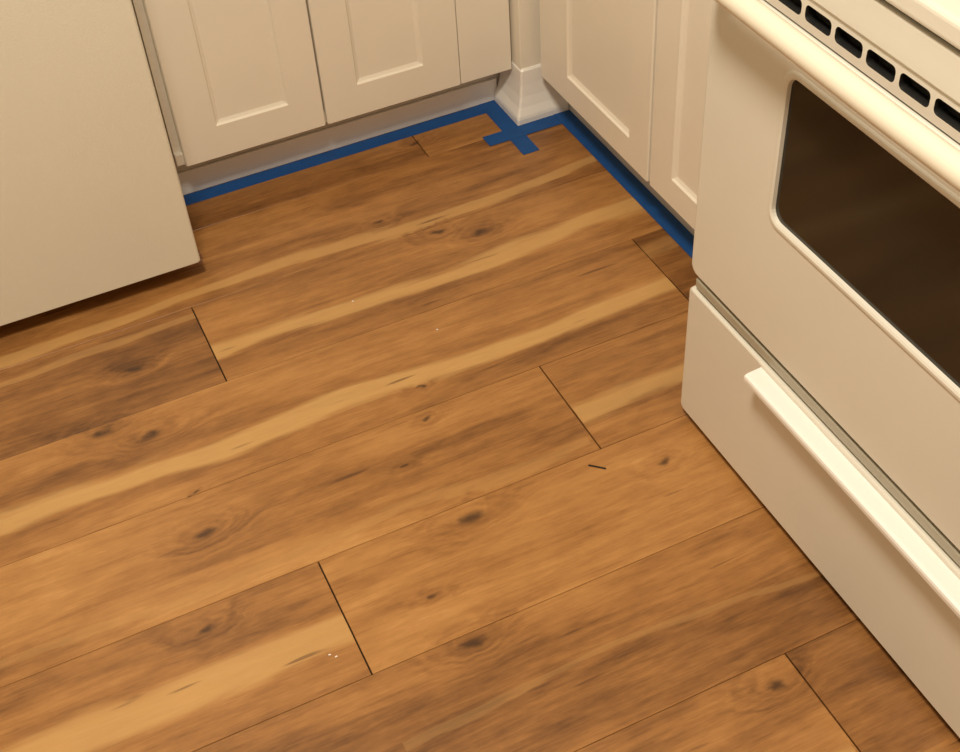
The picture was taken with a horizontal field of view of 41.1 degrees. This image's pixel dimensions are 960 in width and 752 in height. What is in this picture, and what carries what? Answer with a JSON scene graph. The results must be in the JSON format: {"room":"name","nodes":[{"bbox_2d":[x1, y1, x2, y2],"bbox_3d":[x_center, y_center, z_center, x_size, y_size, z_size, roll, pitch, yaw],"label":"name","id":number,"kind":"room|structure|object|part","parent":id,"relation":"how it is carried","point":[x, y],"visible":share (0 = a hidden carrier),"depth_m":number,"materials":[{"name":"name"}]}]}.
{"room":"kitchen","nodes":[
{"label":"kitchen","id":0,"kind":"room"},
{"bbox_2d":[0,105,959,751],"bbox_3d":[0.038,0.800,1.398,3.190,0.100,4.830,-20,47,-16],"label":"floor","id":1,"kind":"structure","parent":0,"point":[226,475],"depth_m":1.96,"materials":[{"name":"laminate"}]},
{"bbox_2d":[0,0,202,325],"bbox_3d":[-1.039,-0.862,1.901,0.767,1.680,0.775,-20,47,-16],"label":"refrigerator","id":2,"kind":"object","parent":1,"relation":"on","point":[92,202],"visible":1,"depth_m":2.11,"materials":[{"name":"metal"}]},
{"bbox_2d":[131,0,510,194],"bbox_3d":[-0.369,-0.949,2.528,0.786,0.855,0.620,-20,47,-16],"label":"base cabinet","id":3,"kind":"object","parent":1,"relation":"on","point":[243,88],"visible":0.89,"depth_m":2.45,"materials":[{"name":"paint"}]},
{"bbox_3d":[-0.452,-0.665,2.284,0.286,0.599,0.019,-20,47,-16],"label":"door","id":4,"kind":"part","parent":3,"relation":"part of","materials":[{"name":"paint"}]},
{"bbox_3d":[-0.261,-0.531,2.544,0.711,0.024,0.009,-20,47,-16],"label":"rail","id":5,"kind":"part","parent":3,"relation":"part of","materials":[{"name":"paint"}]},
{"bbox_3d":[-0.189,-0.763,2.363,0.290,0.599,0.019,-20,47,-16],"label":"door","id":6,"kind":"part","parent":3,"relation":"part of","materials":[{"name":"paint"}]},
{"bbox_3d":[-0.010,-0.887,2.366,0.114,0.754,0.017,-20,47,-16],"label":"filler panel","id":7,"kind":"part","parent":3,"relation":"part of","materials":[{"name":"paint"}]},
{"bbox_2d":[183,105,485,205],"bbox_3d":[-0.280,-0.462,2.636,0.704,0.001,0.036,-20,47,-16],"label":"tape","id":8,"kind":"object","parent":1,"relation":"on","point":[354,148],"visible":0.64,"depth_m":2.63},
{"bbox_2d":[328,300,605,657],"bbox_3d":[-0.013,0.115,2.028,0.414,0.001,0.749,-3,44,1],"label":"debris","id":9,"kind":"object","parent":1,"relation":"on","point":[353,300],"visible":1,"depth_m":1.99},
{"bbox_2d":[479,100,538,154],"bbox_3d":[0.059,-0.520,2.669,0.036,0.001,0.217,-20,47,-16],"label":"tape","id":10,"kind":"object","parent":1,"relation":"on","point":[492,109],"visible":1,"depth_m":2.68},
{"bbox_2d":[482,115,561,145],"bbox_3d":[0.103,-0.515,2.659,0.201,0.001,0.038,-20,47,-16],"label":"tape","id":11,"kind":"object","parent":1,"relation":"on","point":[550,121],"visible":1,"depth_m":2.65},
{"bbox_2d":[494,0,568,125],"bbox_3d":[0.086,-0.880,2.422,0.119,0.855,0.113,-20,47,-16],"label":"post","id":12,"kind":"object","parent":1,"relation":"on","point":[522,92],"depth_m":2.64,"materials":[{"name":"paint"}]},
{"bbox_3d":[0.078,-0.904,2.384,0.054,0.765,0.047,-20,47,-16],"label":"post","id":13,"kind":"part","parent":12,"relation":"part of","materials":[{"name":"paint"}]},
{"bbox_2d":[553,110,693,257],"bbox_3d":[0.396,-0.231,2.347,0.038,0.001,1.052,-20,47,-16],"label":"tape","id":14,"kind":"object","parent":1,"relation":"on","point":[608,160],"visible":0.43,"depth_m":2.50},
{"bbox_2d":[540,0,712,235],"bbox_3d":[0.564,-0.685,2.187,0.611,0.855,0.867,-20,47,-16],"label":"base cabinet","id":15,"kind":"object","parent":1,"relation":"on","point":[633,72],"visible":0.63,"depth_m":2.25,"materials":[{"name":"paint"}]},
{"bbox_3d":[0.207,-0.700,2.268,0.019,0.599,0.422,-20,47,-16],"label":"door","id":16,"kind":"part","parent":15,"relation":"part of","materials":[{"name":"paint"}]},
{"bbox_3d":[0.391,-0.432,1.982,0.019,0.599,0.428,-20,47,-16],"label":"door","id":17,"kind":"part","parent":15,"relation":"part of","materials":[{"name":"paint"}]},
{"bbox_2d":[681,0,959,737],"bbox_3d":[0.766,-0.202,1.526,0.806,1.070,0.769,-20,47,-16],"label":"range","id":18,"kind":"object","parent":1,"relation":"on","point":[822,356],"visible":1,"depth_m":1.53,"materials":[{"name":"metal"}]},
{"bbox_3d":[0.493,0.186,1.712,0.040,0.250,0.765,-20,47,-16],"label":"storage drawer","id":19,"kind":"part","parent":18,"relation":"part of","materials":[{"name":"metal"}]},
{"bbox_3d":[0.420,-0.253,1.256,0.070,0.038,0.719,-20,47,-16],"label":"door handle","id":20,"kind":"part","parent":18,"relation":"part of","materials":[{"name":"plastic"}]},
{"bbox_3d":[0.480,0.153,1.589,0.027,0.014,0.504,-20,47,-16],"label":"drawer pull","id":21,"kind":"part","parent":18,"relation":"part of","materials":[{"name":"white metal"}]},
{"bbox_3d":[0.458,-0.274,1.261,0.032,0.040,0.765,-20,47,-16],"label":"vent panel","id":22,"kind":"part","parent":18,"relation":"part of","materials":[{"name":"metal"}]},
{"bbox_3d":[0.456,-0.303,1.232,0.039,0.046,0.765,-20,47,-16],"label":"manifold panel","id":23,"kind":"part","parent":18,"relation":"part of","materials":[{"name":"metal"}]},
{"bbox_2d":[884,0,959,50],"bbox_3d":[0.764,-0.446,1.297,0.740,0.038,0.769,-20,47,-16],"label":"cooktop","id":24,"kind":"object","parent":18,"relation":"in","point":[933,25],"depth_m":1.22,"materials":[{"name":"metal"}]}
]}

